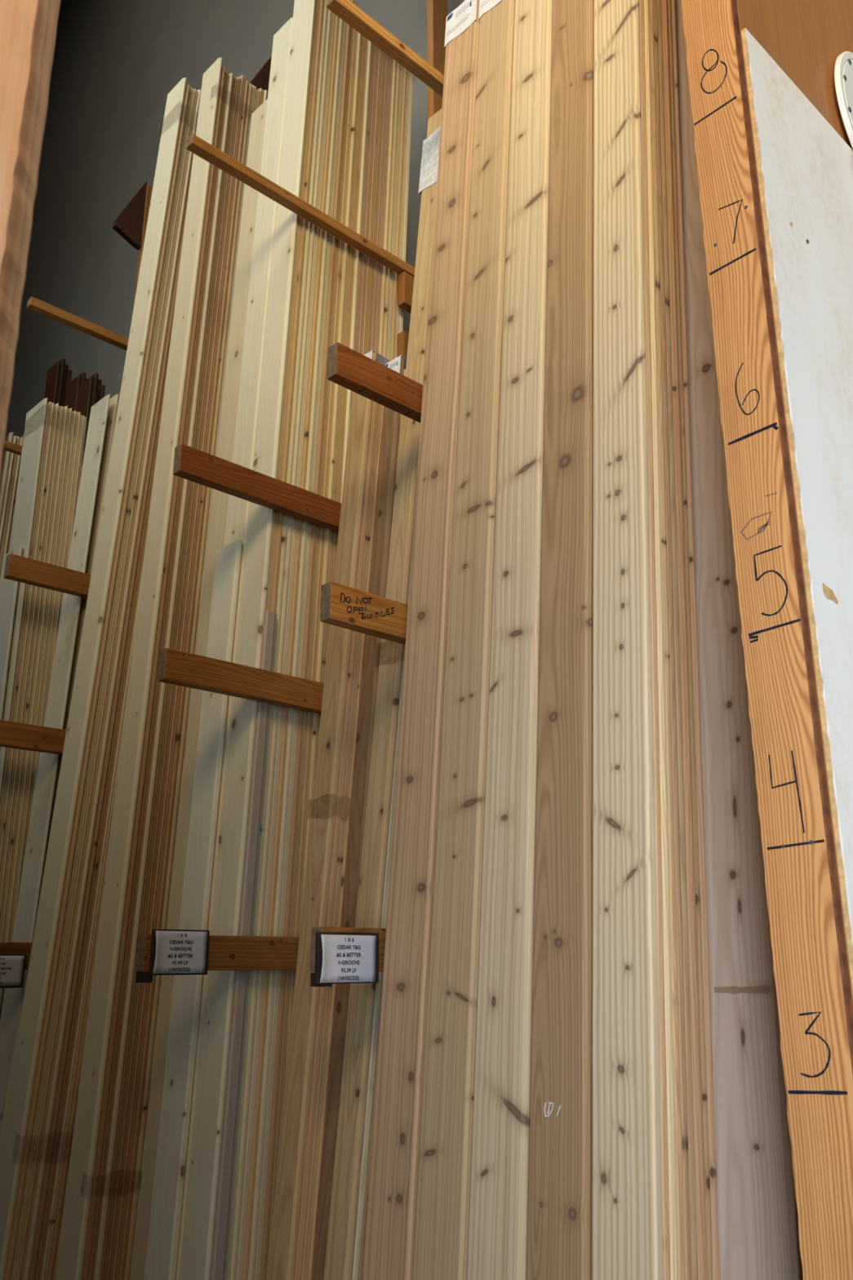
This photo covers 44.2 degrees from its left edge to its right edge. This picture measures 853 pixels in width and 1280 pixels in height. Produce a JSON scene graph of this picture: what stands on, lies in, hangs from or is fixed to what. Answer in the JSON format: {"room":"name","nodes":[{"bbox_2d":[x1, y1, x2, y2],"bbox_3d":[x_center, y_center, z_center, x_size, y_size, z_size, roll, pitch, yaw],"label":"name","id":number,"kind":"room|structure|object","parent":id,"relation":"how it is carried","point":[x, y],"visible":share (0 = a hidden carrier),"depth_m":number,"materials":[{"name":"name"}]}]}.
{"room":"hardware store","nodes":[
{"label":"hardware store","id":0,"kind":"room"},
{"bbox_2d":[4,0,465,438],"bbox_3d":[-0.762,-2.080,5.483,0.145,9.650,10.700,16,-23,-42],"label":"wall","id":1,"kind":"structure","parent":0,"point":[116,64],"depth_m":7.24,"materials":[{"name":"grey paint"}]},
{"bbox_3d":[-2.694,1.381,0.048,8.750,0.149,14.400,16,-23,-42],"label":"floor","id":2,"kind":"structure","parent":0,"visible":0},
{"bbox_2d":[0,545,22,719],"bbox_3d":[-1.658,0.984,3.804,0.014,2.810,0.162,16,-23,-42],"label":"board","id":3,"kind":"object","parent":2,"relation":"on","point":[8,588],"visible":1,"depth_m":4.10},
{"bbox_2d":[0,397,47,797],"bbox_3d":[-1.635,0.672,3.903,0.015,3.465,0.192,16,-23,-42],"label":"board","id":4,"kind":"object","parent":2,"relation":"on","point":[27,486],"visible":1,"depth_m":4.26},
{"bbox_2d":[0,402,48,817],"bbox_3d":[-1.628,0.683,3.908,0.012,3.447,0.190,16,-23,-42],"label":"board","id":5,"kind":"object","parent":2,"relation":"on","point":[47,405],"visible":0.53,"depth_m":4.08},
{"bbox_2d":[0,401,51,840],"bbox_3d":[-1.626,0.681,3.921,0.012,3.458,0.190,16,-23,-42],"label":"board","id":6,"kind":"object","parent":2,"relation":"on","point":[50,402],"visible":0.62,"depth_m":4.08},
{"bbox_2d":[0,402,53,863],"bbox_3d":[-1.614,0.683,3.922,0.012,3.455,0.190,16,-23,-42],"label":"board","id":7,"kind":"object","parent":2,"relation":"on","point":[52,404],"visible":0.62,"depth_m":4.07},
{"bbox_2d":[0,404,56,886],"bbox_3d":[-1.611,0.689,3.932,0.012,3.449,0.190,16,-23,-42],"label":"board","id":8,"kind":"object","parent":2,"relation":"on","point":[55,406],"visible":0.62,"depth_m":4.06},
{"bbox_2d":[0,403,58,910],"bbox_3d":[-1.600,0.684,3.935,0.012,3.460,0.190,16,-23,-42],"label":"board","id":9,"kind":"object","parent":2,"relation":"on","point":[57,404],"visible":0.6,"depth_m":4.05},
{"bbox_2d":[0,0,60,473],"bbox_3d":[-0.374,-0.357,0.803,0.141,3.600,0.038,0,-17,1],"label":"timber post","id":10,"kind":"object","parent":2,"relation":"on","point":[28,28],"visible":1,"depth_m":0.80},
{"bbox_2d":[0,405,60,932],"bbox_3d":[-1.598,0.690,3.946,0.012,3.455,0.190,16,-23,-42],"label":"board","id":11,"kind":"object","parent":2,"relation":"on","point":[59,406],"visible":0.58,"depth_m":4.05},
{"bbox_2d":[0,405,62,942],"bbox_3d":[-1.586,0.691,3.947,0.012,3.454,0.190,16,-23,-42],"label":"board","id":12,"kind":"object","parent":2,"relation":"on","point":[61,407],"visible":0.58,"depth_m":4.04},
{"bbox_2d":[2,407,64,942],"bbox_3d":[-1.584,0.695,3.959,0.012,3.454,0.190,16,-23,-42],"label":"board","id":13,"kind":"object","parent":2,"relation":"on","point":[63,410],"visible":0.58,"depth_m":4.05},
{"bbox_2d":[0,405,67,1006],"bbox_3d":[-1.571,0.691,3.960,0.012,3.463,0.190,16,-23,-42],"label":"board","id":14,"kind":"object","parent":2,"relation":"on","point":[66,406],"visible":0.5,"depth_m":4.05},
{"bbox_2d":[0,408,69,1017],"bbox_3d":[-1.568,0.697,3.970,0.012,3.456,0.190,16,-23,-42],"label":"board","id":15,"kind":"object","parent":2,"relation":"on","point":[68,409],"visible":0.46,"depth_m":4.05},
{"bbox_2d":[10,408,71,942],"bbox_3d":[-1.558,0.696,3.974,0.012,3.460,0.190,16,-23,-42],"label":"board","id":16,"kind":"object","parent":2,"relation":"on","point":[70,409],"visible":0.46,"depth_m":4.07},
{"bbox_2d":[16,410,73,907],"bbox_3d":[-1.555,0.703,3.983,0.012,3.452,0.190,16,-23,-42],"label":"board","id":17,"kind":"object","parent":2,"relation":"on","point":[72,411],"visible":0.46,"depth_m":4.12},
{"bbox_2d":[26,410,75,841],"bbox_3d":[-1.545,0.703,3.987,0.012,3.455,0.190,16,-23,-42],"label":"board","id":18,"kind":"object","parent":2,"relation":"on","point":[74,411],"visible":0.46,"depth_m":4.16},
{"bbox_2d":[0,394,110,1144],"bbox_3d":[-1.421,0.646,3.864,0.159,3.490,0.158,16,-23,-42],"label":"board","id":19,"kind":"object","parent":2,"relation":"on","point":[40,815],"visible":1,"depth_m":3.93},
{"bbox_2d":[35,411,78,781],"bbox_3d":[-1.541,0.706,3.997,0.012,3.455,0.190,16,-23,-42],"label":"board","id":20,"kind":"object","parent":2,"relation":"on","point":[77,412],"visible":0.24,"depth_m":4.24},
{"bbox_2d":[32,394,119,938],"bbox_3d":[-1.392,0.645,3.894,0.159,3.510,0.146,16,-23,-42],"label":"board","id":21,"kind":"object","parent":2,"relation":"on","point":[113,401],"visible":0.3,"depth_m":4.21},
{"bbox_2d":[3,181,152,475],"bbox_3d":[-2.017,-0.111,5.157,1.107,5.700,0.058,15,-23,-41],"label":"frame","id":22,"kind":"object","parent":2,"relation":"on","point":[131,224],"visible":0.08,"depth_m":6.14,"materials":[{"name":"brown wood"}]},
{"bbox_2d":[46,794,115,1279],"bbox_3d":[-1.091,0.012,3.866,0.300,4.703,0.143,16,-23,-42],"label":"board","id":23,"kind":"object","parent":2,"relation":"on","point":[75,1092],"visible":0.02,"depth_m":3.29,"materials":[{"name":"brown wood"}]},
{"bbox_2d":[75,376,94,484],"bbox_3d":[-2.006,0.630,5.542,0.022,4.510,0.166,16,-23,-42],"label":"board","id":24,"kind":"object","parent":2,"relation":"on","point":[85,393],"visible":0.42,"depth_m":6.13,"materials":[{"name":"brown wood"}]},
{"bbox_2d":[0,77,186,1279],"bbox_3d":[-1.196,-0.117,3.800,0.312,4.911,0.144,16,-23,-42],"label":"board","id":25,"kind":"object","parent":2,"relation":"on","point":[33,1012],"visible":1,"depth_m":3.65,"materials":[{"name":"brown wood"}]},
{"bbox_2d":[40,521,148,1279],"bbox_3d":[-1.109,0.012,3.857,0.299,4.699,0.142,16,-23,-42],"label":"board","id":26,"kind":"object","parent":2,"relation":"on","point":[100,879],"visible":0.12,"depth_m":3.42,"materials":[{"name":"brown wood"}]},
{"bbox_2d":[4,84,190,1279],"bbox_3d":[-1.182,-0.101,3.808,0.310,4.885,0.142,16,-23,-42],"label":"board","id":27,"kind":"object","parent":2,"relation":"on","point":[77,812],"visible":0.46,"depth_m":3.60,"materials":[{"name":"brown wood"}]},
{"bbox_2d":[10,87,193,1279],"bbox_3d":[-1.175,-0.096,3.827,0.310,4.887,0.143,16,-23,-42],"label":"board","id":28,"kind":"object","parent":2,"relation":"on","point":[47,1049],"visible":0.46,"depth_m":3.62,"materials":[{"name":"brown wood"}]},
{"bbox_2d":[34,308,174,1279],"bbox_3d":[-1.123,0.003,3.847,0.300,4.710,0.142,16,-23,-42],"label":"board","id":29,"kind":"object","parent":2,"relation":"on","point":[64,1093],"visible":0.21,"depth_m":3.52,"materials":[{"name":"brown wood"}]},
{"bbox_2d":[16,88,197,1279],"bbox_3d":[-1.159,-0.094,3.838,0.311,4.890,0.142,16,-23,-42],"label":"board","id":30,"kind":"object","parent":2,"relation":"on","point":[106,691],"visible":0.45,"depth_m":3.62,"materials":[{"name":"brown wood"}]},
{"bbox_2d":[22,88,200,1279],"bbox_3d":[-1.141,-0.095,3.848,0.311,4.898,0.142,16,-23,-42],"label":"board","id":31,"kind":"object","parent":2,"relation":"on","point":[77,922],"visible":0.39,"depth_m":3.63,"materials":[{"name":"brown wood"}]},
{"bbox_2d":[28,115,198,1279],"bbox_3d":[-1.128,-0.083,3.858,0.310,4.881,0.143,16,-23,-42],"label":"board","id":32,"kind":"object","parent":2,"relation":"on","point":[82,931],"visible":0.24,"depth_m":3.59,"materials":[{"name":"brown wood"}]},
{"bbox_2d":[0,57,271,969],"bbox_3d":[-1.162,-0.381,4.285,1.147,5.700,0.059,15,-23,-41],"label":"frame","id":33,"kind":"object","parent":2,"relation":"on","point":[13,735],"visible":0.14,"depth_m":3.92,"materials":[{"name":"brown wood"}]},
{"bbox_2d":[0,954,26,987],"bbox_3d":[-1.431,1.106,3.508,0.184,0.109,0.022,16,-23,-42],"label":"price sign","id":34,"kind":"object","parent":33,"relation":"attached to","point":[12,966],"visible":1,"depth_m":3.54,"materials":[{"name":"paper"}]},
{"bbox_2d":[55,57,222,1279],"bbox_3d":[-0.953,-0.116,3.600,0.214,4.791,0.132,16,-23,-42],"label":"board","id":35,"kind":"object","parent":2,"relation":"on","point":[88,1109],"visible":1,"depth_m":3.44,"materials":[{"name":"brown wood"}]},
{"bbox_2d":[81,66,225,1279],"bbox_3d":[-0.939,-0.097,3.607,0.212,4.758,0.131,16,-23,-42],"label":"board","id":36,"kind":"object","parent":2,"relation":"on","point":[149,711],"visible":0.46,"depth_m":3.40,"materials":[{"name":"brown wood"}]},
{"bbox_2d":[87,72,229,1279],"bbox_3d":[-0.931,-0.084,3.622,0.212,4.741,0.131,16,-23,-42],"label":"board","id":37,"kind":"object","parent":2,"relation":"on","point":[135,879],"visible":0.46,"depth_m":3.40,"materials":[{"name":"brown wood"}]},
{"bbox_2d":[93,72,233,1279],"bbox_3d":[-0.912,-0.085,3.631,0.212,4.750,0.130,16,-23,-42],"label":"board","id":38,"kind":"object","parent":2,"relation":"on","point":[152,781],"visible":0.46,"depth_m":3.41,"materials":[{"name":"brown wood"}]},
{"bbox_2d":[99,76,236,1279],"bbox_3d":[-0.904,-0.078,3.648,0.212,4.746,0.132,16,-23,-42],"label":"board","id":39,"kind":"object","parent":2,"relation":"on","point":[151,837],"visible":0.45,"depth_m":3.45,"materials":[{"name":"brown wood"}]},
{"bbox_2d":[106,76,240,1279],"bbox_3d":[-0.890,-0.081,3.663,0.212,4.760,0.131,16,-23,-42],"label":"board","id":40,"kind":"object","parent":2,"relation":"on","point":[153,863],"visible":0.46,"depth_m":3.46,"materials":[{"name":"brown wood"}]},
{"bbox_2d":[111,75,244,1279],"bbox_3d":[-0.876,-0.088,3.679,0.213,4.782,0.131,16,-23,-42],"label":"board","id":41,"kind":"object","parent":2,"relation":"on","point":[171,753],"visible":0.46,"depth_m":3.48,"materials":[{"name":"brown wood"}]},
{"bbox_2d":[117,80,248,1279],"bbox_3d":[-0.859,-0.076,3.684,0.213,4.763,0.131,16,-23,-42],"label":"board","id":42,"kind":"object","parent":2,"relation":"on","point":[150,995],"visible":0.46,"depth_m":3.49,"materials":[{"name":"brown wood"}]},
{"bbox_2d":[123,83,252,1279],"bbox_3d":[-0.846,-0.072,3.698,0.213,4.762,0.131,16,-23,-42],"label":"board","id":43,"kind":"object","parent":2,"relation":"on","point":[154,1006],"visible":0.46,"depth_m":3.50,"materials":[{"name":"brown wood"}]},
{"bbox_2d":[128,84,256,1279],"bbox_3d":[-0.835,-0.069,3.714,0.213,4.767,0.131,16,-23,-42],"label":"board","id":44,"kind":"object","parent":2,"relation":"on","point":[253,89],"visible":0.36,"depth_m":3.63,"materials":[{"name":"brown wood"}]},
{"bbox_2d":[143,540,242,1279],"bbox_3d":[-0.675,0.888,3.007,0.123,2.521,0.134,16,-23,-42],"label":"board","id":45,"kind":"object","parent":2,"relation":"on","point":[172,1140],"visible":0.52,"depth_m":3.00,"materials":[{"name":"brown wood"}]},
{"bbox_2d":[131,98,267,1279],"bbox_3d":[-0.708,0.006,3.422,0.204,4.451,0.130,16,-23,-42],"label":"board","id":46,"kind":"object","parent":2,"relation":"on","point":[216,534],"visible":0.55,"depth_m":3.47,"materials":[{"name":"brown wood"}]},
{"bbox_2d":[174,17,293,1279],"bbox_3d":[-0.625,-0.165,3.376,0.217,4.751,0.132,16,-23,-42],"label":"board","id":47,"kind":"object","parent":2,"relation":"on","point":[251,370],"visible":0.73,"depth_m":3.66,"materials":[{"name":"brown wood"}]},
{"bbox_2d":[208,610,276,1279],"bbox_3d":[-0.505,0.980,2.847,0.137,2.250,0.016,16,-23,-42],"label":"board","id":48,"kind":"object","parent":2,"relation":"on","point":[237,1031],"visible":1,"depth_m":2.85,"materials":[{"name":"brown wood"}]},
{"bbox_2d":[178,0,315,1279],"bbox_3d":[-0.534,-0.278,3.317,0.224,4.931,0.132,16,-23,-42],"label":"board","id":49,"kind":"object","parent":2,"relation":"on","point":[200,1206],"visible":1,"depth_m":3.15,"materials":[{"name":"brown wood"}]},
{"bbox_2d":[225,0,327,1279],"bbox_3d":[-0.493,-0.252,3.350,0.223,4.901,0.130,16,-23,-42],"label":"board","id":50,"kind":"object","parent":2,"relation":"on","point":[282,562],"visible":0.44,"depth_m":3.28,"materials":[{"name":"brown wood"}]},
{"bbox_2d":[229,8,330,1279],"bbox_3d":[-0.480,-0.246,3.362,0.223,4.896,0.131,16,-23,-42],"label":"board","id":51,"kind":"object","parent":2,"relation":"on","point":[279,662],"visible":0.3,"depth_m":3.14,"materials":[{"name":"brown wood"}]},
{"bbox_2d":[235,11,334,1279],"bbox_3d":[-0.470,-0.253,3.383,0.224,4.921,0.130,16,-23,-42],"label":"board","id":52,"kind":"object","parent":2,"relation":"on","point":[280,720],"visible":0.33,"depth_m":3.15,"materials":[{"name":"brown wood"}]},
{"bbox_2d":[241,13,338,1279],"bbox_3d":[-0.453,-0.229,3.385,0.222,4.878,0.131,16,-23,-42],"label":"board","id":53,"kind":"object","parent":2,"relation":"on","point":[273,891],"visible":0.28,"depth_m":3.17,"materials":[{"name":"brown wood"}]},
{"bbox_2d":[135,0,447,971],"bbox_3d":[-0.341,-0.634,3.473,1.149,5.700,0.059,15,-23,-41],"label":"frame","id":54,"kind":"object","parent":2,"relation":"on","point":[225,953],"visible":0.38,"depth_m":3.17,"materials":[{"name":"brown wood"}]},
{"bbox_2d":[148,928,209,975],"bbox_3d":[-0.629,0.801,2.693,0.166,0.112,0.022,16,-23,-42],"label":"price sign","id":55,"kind":"object","parent":54,"relation":"attached to","point":[172,952],"visible":1,"depth_m":2.69,"materials":[{"name":"paper"}]},
{"bbox_2d":[265,0,319,610],"bbox_3d":[-0.526,-0.255,3.330,0.223,4.894,0.131,16,-23,-42],"label":"board","id":56,"kind":"object","parent":2,"relation":"on","point":[317,2],"visible":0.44,"depth_m":3.57,"materials":[{"name":"brown wood"}]},
{"bbox_2d":[247,17,342,1279],"bbox_3d":[-0.439,-0.230,3.399,0.223,4.886,0.132,16,-23,-42],"label":"board","id":57,"kind":"object","parent":2,"relation":"on","point":[297,622],"visible":0.28,"depth_m":3.18,"materials":[{"name":"brown wood"}]},
{"bbox_2d":[270,0,323,613],"bbox_3d":[-0.508,-0.251,3.337,0.223,4.891,0.131,16,-23,-42],"label":"board","id":58,"kind":"object","parent":2,"relation":"on","point":[278,538],"visible":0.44,"depth_m":3.58,"materials":[{"name":"brown wood"}]},
{"bbox_2d":[253,19,346,1279],"bbox_3d":[-0.431,-0.221,3.415,0.222,4.879,0.131,16,-23,-42],"label":"board","id":59,"kind":"object","parent":2,"relation":"on","point":[277,975],"visible":0.28,"depth_m":3.20,"materials":[{"name":"brown wood"}]},
{"bbox_2d":[259,0,351,1279],"bbox_3d":[-0.411,-0.220,3.423,0.222,4.882,0.130,16,-23,-42],"label":"board","id":60,"kind":"object","parent":2,"relation":"on","point":[305,646],"visible":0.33,"depth_m":3.20,"materials":[{"name":"brown wood"}]},
{"bbox_2d":[266,0,355,1275],"bbox_3d":[-0.403,-0.226,3.445,0.223,4.906,0.130,16,-23,-42],"label":"board","id":61,"kind":"object","parent":2,"relation":"on","point":[279,1113],"visible":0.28,"depth_m":3.29,"materials":[{"name":"brown wood"}]},
{"bbox_2d":[282,4,356,1106],"bbox_3d":[-0.389,-0.209,3.453,0.222,4.879,0.131,16,-23,-42],"label":"board","id":62,"kind":"object","parent":2,"relation":"on","point":[309,731],"visible":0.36,"depth_m":3.40,"materials":[{"name":"brown wood"}]},
{"bbox_2d":[266,350,390,1279],"bbox_3d":[-0.244,0.547,2.624,0.327,2.946,0.088,16,-23,-42],"label":"board","id":63,"kind":"object","parent":2,"relation":"on","point":[295,1117],"depth_m":2.58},
{"bbox_2d":[299,31,360,929],"bbox_3d":[-0.370,-0.182,3.451,0.220,4.826,0.130,16,-23,-42],"label":"board","id":64,"kind":"object","parent":2,"relation":"on","point":[315,722],"visible":0.21,"depth_m":3.56,"materials":[{"name":"brown wood"}]},
{"bbox_2d":[293,362,380,1279],"bbox_3d":[-0.253,0.559,2.611,0.265,2.914,0.088,16,-23,-42],"label":"board","id":65,"kind":"object","parent":2,"relation":"on","point":[300,1249],"visible":0.27,"depth_m":2.58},
{"bbox_2d":[314,34,364,778],"bbox_3d":[-0.362,-0.172,3.467,0.220,4.816,0.130,16,-23,-42],"label":"board","id":66,"kind":"object","parent":2,"relation":"on","point":[362,44],"visible":0.03,"depth_m":3.73,"materials":[{"name":"brown wood"}]},
{"bbox_2d":[300,403,382,1279],"bbox_3d":[-0.244,0.564,2.628,0.265,2.916,0.087,16,-23,-42],"label":"board","id":67,"kind":"object","parent":2,"relation":"on","point":[358,642],"visible":0.27,"depth_m":2.60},
{"bbox_2d":[306,404,383,1279],"bbox_3d":[-0.226,0.567,2.636,0.265,2.916,0.087,16,-23,-42],"label":"board","id":68,"kind":"object","parent":2,"relation":"on","point":[333,991],"visible":0.15,"depth_m":2.58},
{"bbox_2d":[327,37,368,644],"bbox_3d":[-0.349,-0.175,3.484,0.220,4.832,0.130,16,-23,-42],"label":"board","id":69,"kind":"object","parent":2,"relation":"on","point":[365,53],"visible":0.03,"depth_m":3.81,"materials":[{"name":"brown wood"}]},
{"bbox_2d":[340,40,371,502],"bbox_3d":[-0.331,-0.180,3.494,0.221,4.846,0.130,16,-23,-42],"label":"board","id":70,"kind":"object","parent":2,"relation":"on","point":[369,43],"visible":0.02,"depth_m":3.87,"materials":[{"name":"brown wood"}]},
{"bbox_2d":[311,355,406,1279],"bbox_3d":[-0.152,0.554,2.597,0.319,2.916,0.069,16,-23,-42],"label":"board","id":71,"kind":"object","parent":2,"relation":"on","point":[391,419],"depth_m":2.63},
{"bbox_2d":[349,42,375,417],"bbox_3d":[-0.322,-0.159,3.506,0.220,4.814,0.131,16,-23,-42],"label":"board","id":72,"kind":"object","parent":2,"relation":"on","point":[372,50],"visible":0.02,"depth_m":3.98,"materials":[{"name":"brown wood"}]},
{"bbox_2d":[357,45,378,354],"bbox_3d":[-0.308,-0.152,3.517,0.219,4.807,0.130,16,-23,-42],"label":"board","id":73,"kind":"object","parent":2,"relation":"on","point":[376,49],"visible":0.02,"depth_m":3.99,"materials":[{"name":"brown wood"}]},
{"bbox_2d":[358,971,383,1279],"bbox_3d":[-0.072,0.120,2.691,0.397,3.801,0.080,16,-23,-42],"label":"board","id":74,"kind":"object","parent":2,"relation":"on","point":[364,1223],"visible":0.02,"depth_m":2.26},
{"bbox_2d":[361,48,382,355],"bbox_3d":[-0.293,-0.158,3.532,0.220,4.826,0.130,16,-23,-42],"label":"board","id":75,"kind":"object","parent":2,"relation":"on","point":[380,53],"visible":0.02,"depth_m":4.00,"materials":[{"name":"brown wood"}]},
{"bbox_2d":[366,50,386,353],"bbox_3d":[-0.280,-0.150,3.544,0.220,4.818,0.131,16,-23,-42],"label":"board","id":76,"kind":"object","parent":2,"relation":"on","point":[384,54],"visible":0.02,"depth_m":4.02,"materials":[{"name":"brown wood"}]},
{"bbox_2d":[310,0,444,972],"bbox_3d":[0.156,-0.787,2.978,1.155,5.700,0.059,15,-23,-41],"label":"frame","id":77,"kind":"object","parent":2,"relation":"on","point":[342,606],"visible":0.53,"depth_m":2.58,"materials":[{"name":"brown wood"}]},
{"bbox_2d":[314,931,378,983],"bbox_3d":[-0.159,0.656,2.168,0.165,0.101,0.022,16,-23,-42],"label":"price sign","id":78,"kind":"object","parent":77,"relation":"attached to","point":[340,957],"visible":1,"depth_m":2.16,"materials":[{"name":"paper"}]},
{"bbox_2d":[370,53,389,351],"bbox_3d":[-0.266,-0.155,3.559,0.220,4.837,0.131,16,-23,-42],"label":"board","id":79,"kind":"object","parent":2,"relation":"on","point":[387,57],"visible":0.02,"depth_m":4.04,"materials":[{"name":"brown wood"}]},
{"bbox_2d":[323,108,441,1279],"bbox_3d":[-0.095,0.106,2.663,0.398,3.812,0.082,16,-23,-42],"label":"board","id":80,"kind":"object","parent":2,"relation":"on","point":[339,1261],"visible":0.76,"depth_m":2.54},
{"bbox_2d":[418,125,440,195],"bbox_3d":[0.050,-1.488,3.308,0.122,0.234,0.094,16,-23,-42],"label":"label","id":81,"kind":"object","parent":80,"relation":"attached to","point":[430,150],"visible":0.37,"depth_m":3.28,"materials":[{"name":"paper"}]},
{"bbox_2d":[351,525,413,1279],"bbox_3d":[-0.086,0.123,2.675,0.396,3.786,0.081,16,-23,-42],"label":"board","id":82,"kind":"object","parent":2,"relation":"on","point":[386,886],"visible":0.09,"depth_m":2.35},
{"bbox_2d":[374,56,392,352],"bbox_3d":[-0.254,-0.134,3.567,0.219,4.801,0.131,16,-23,-42],"label":"board","id":83,"kind":"object","parent":2,"relation":"on","point":[389,79],"visible":0.02,"depth_m":4.05,"materials":[{"name":"brown wood"}]},
{"bbox_2d":[377,58,395,355],"bbox_3d":[-0.236,-0.130,3.575,0.219,4.798,0.131,16,-23,-42],"label":"board","id":84,"kind":"object","parent":2,"relation":"on","point":[393,65],"visible":0.02,"depth_m":4.06,"materials":[{"name":"brown wood"}]},
{"bbox_2d":[382,61,399,357],"bbox_3d":[-0.222,-0.132,3.589,0.219,4.811,0.131,16,-23,-42],"label":"board","id":85,"kind":"object","parent":2,"relation":"on","point":[397,73],"visible":0.02,"depth_m":4.07,"materials":[{"name":"brown wood"}]},
{"bbox_2d":[386,63,403,359],"bbox_3d":[-0.212,-0.119,3.603,0.219,4.794,0.130,16,-23,-42],"label":"board","id":86,"kind":"object","parent":2,"relation":"on","point":[401,68],"visible":0.02,"depth_m":4.09,"materials":[{"name":"brown wood"}]},
{"bbox_2d":[390,66,406,360],"bbox_3d":[-0.193,-0.140,3.618,0.221,4.842,0.130,16,-23,-42],"label":"board","id":87,"kind":"object","parent":2,"relation":"on","point":[404,70],"visible":0.02,"depth_m":4.09,"materials":[{"name":"brown wood"}]},
{"bbox_2d":[394,69,409,358],"bbox_3d":[-0.184,-0.108,3.627,0.218,4.787,0.131,16,-23,-42],"label":"board","id":88,"kind":"object","parent":2,"relation":"on","point":[407,80],"visible":0.02,"depth_m":4.14,"materials":[{"name":"brown wood"}]},
{"bbox_2d":[399,71,413,333],"bbox_3d":[-0.170,-0.109,3.641,0.219,4.797,0.130,16,-23,-42],"label":"board","id":89,"kind":"object","parent":2,"relation":"on","point":[411,83],"visible":0.02,"depth_m":4.18,"materials":[{"name":"brown wood"}]},
{"bbox_2d":[362,0,479,1279],"bbox_3d":[0.001,-0.017,2.351,0.339,3.863,0.130,16,-23,-42],"label":"board","id":90,"kind":"object","parent":2,"relation":"on","point":[393,1190],"depth_m":2.27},
{"bbox_2d":[413,0,515,1279],"bbox_3d":[0.094,-0.046,2.260,0.339,3.863,0.128,16,-23,-42],"label":"board","id":91,"kind":"object","parent":2,"relation":"on","point":[445,1163],"depth_m":2.18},
{"bbox_2d":[466,0,552,1279],"bbox_3d":[0.185,-0.073,2.168,0.338,3.861,0.128,16,-23,-42],"label":"board","id":92,"kind":"object","parent":2,"relation":"on","point":[500,1169],"visible":1,"depth_m":2.08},
{"bbox_2d":[526,0,593,1279],"bbox_3d":[0.277,-0.101,2.078,0.338,3.861,0.127,16,-23,-42],"label":"board","id":93,"kind":"object","parent":2,"relation":"on","point":[559,1233],"visible":1,"depth_m":1.97,"materials":[{"name":"brown"}]},
{"bbox_2d":[591,0,663,1279],"bbox_3d":[0.368,-0.129,1.988,0.338,3.861,0.127,16,-23,-42],"label":"board","id":94,"kind":"object","parent":2,"relation":"on","point":[627,1233],"visible":1,"depth_m":1.87,"materials":[{"name":"wood"}]},
{"bbox_2d":[639,0,671,1279],"bbox_3d":[0.376,-0.131,2.009,0.339,3.877,0.136,16,-23,-42],"label":"board","id":95,"kind":"object","parent":2,"relation":"on","point":[660,929],"visible":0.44,"depth_m":1.86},
{"bbox_2d":[643,0,679,1279],"bbox_3d":[0.393,-0.129,2.019,0.339,3.879,0.136,16,-23,-42],"label":"board","id":96,"kind":"object","parent":2,"relation":"on","point":[674,1273],"visible":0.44,"depth_m":1.87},
{"bbox_2d":[648,0,685,1279],"bbox_3d":[0.404,-0.126,2.035,0.340,3.883,0.136,16,-23,-42],"label":"board","id":97,"kind":"object","parent":2,"relation":"on","point":[682,1271],"visible":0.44,"depth_m":1.89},
{"bbox_2d":[653,0,692,1279],"bbox_3d":[0.417,-0.125,2.049,0.340,3.888,0.136,16,-23,-42],"label":"board","id":98,"kind":"object","parent":2,"relation":"on","point":[668,531],"visible":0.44,"depth_m":1.90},
{"bbox_2d":[657,0,698,1279],"bbox_3d":[0.431,-0.119,2.061,0.340,3.885,0.136,16,-23,-42],"label":"board","id":99,"kind":"object","parent":2,"relation":"on","point":[673,496],"visible":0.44,"depth_m":1.92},
{"bbox_2d":[661,0,707,1279],"bbox_3d":[0.450,-0.116,2.068,0.340,3.883,0.136,16,-23,-42],"label":"board","id":100,"kind":"object","parent":2,"relation":"on","point":[689,828],"visible":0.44,"depth_m":1.93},
{"bbox_2d":[666,0,713,1279],"bbox_3d":[0.462,-0.107,2.080,0.339,3.872,0.136,16,-23,-42],"label":"board","id":101,"kind":"object","parent":2,"relation":"on","point":[701,1002],"visible":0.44,"depth_m":1.94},
{"bbox_2d":[670,0,720,1279],"bbox_3d":[0.476,-0.108,2.094,0.340,3.883,0.135,16,-23,-42],"label":"board","id":102,"kind":"object","parent":2,"relation":"on","point":[707,998],"visible":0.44,"depth_m":1.95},
{"bbox_2d":[675,0,800,1279],"bbox_3d":[0.590,-0.231,2.083,0.391,4.111,0.146,16,-23,-42],"label":"board","id":103,"kind":"object","parent":2,"relation":"on","point":[757,1216],"visible":0.74,"depth_m":1.83,"materials":[{"name":"brown"}]},
{"bbox_2d":[681,0,852,1279],"bbox_3d":[0.493,-0.803,1.739,0.019,5.000,0.094,16,-23,-42],"label":"board","id":104,"kind":"object","parent":2,"relation":"on","point":[811,969],"visible":1,"depth_m":1.47,"materials":[{"name":"brown wood"}]},
{"bbox_2d":[741,27,852,991],"bbox_3d":[0.985,0.396,1.788,1.236,2.733,0.009,16,-23,-42],"label":"panel","id":105,"kind":"object","parent":2,"relation":"on","point":[805,167],"visible":1,"depth_m":1.67,"materials":[{"name":"white wood"}]},
{"bbox_3d":[0.947,-1.465,2.399,1.241,6.650,0.057,16,-23,-42],"label":"wall","id":106,"kind":"structure","parent":0,"visible":0},
{"bbox_2d":[737,0,852,1003],"bbox_3d":[0.972,-1.473,2.374,1.240,6.650,0.016,16,-23,-42],"label":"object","id":107,"kind":"structure","parent":106,"relation":"attached to","point":[806,38],"depth_m":1.99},
{"bbox_2d":[834,51,852,149],"bbox_3d":[0.919,-1.037,2.155,0.343,0.343,0.024,16,-23,-42],"label":"clock","id":108,"kind":"object","parent":106,"relation":"attached to","point":[843,72],"visible":1,"depth_m":2.05,"materials":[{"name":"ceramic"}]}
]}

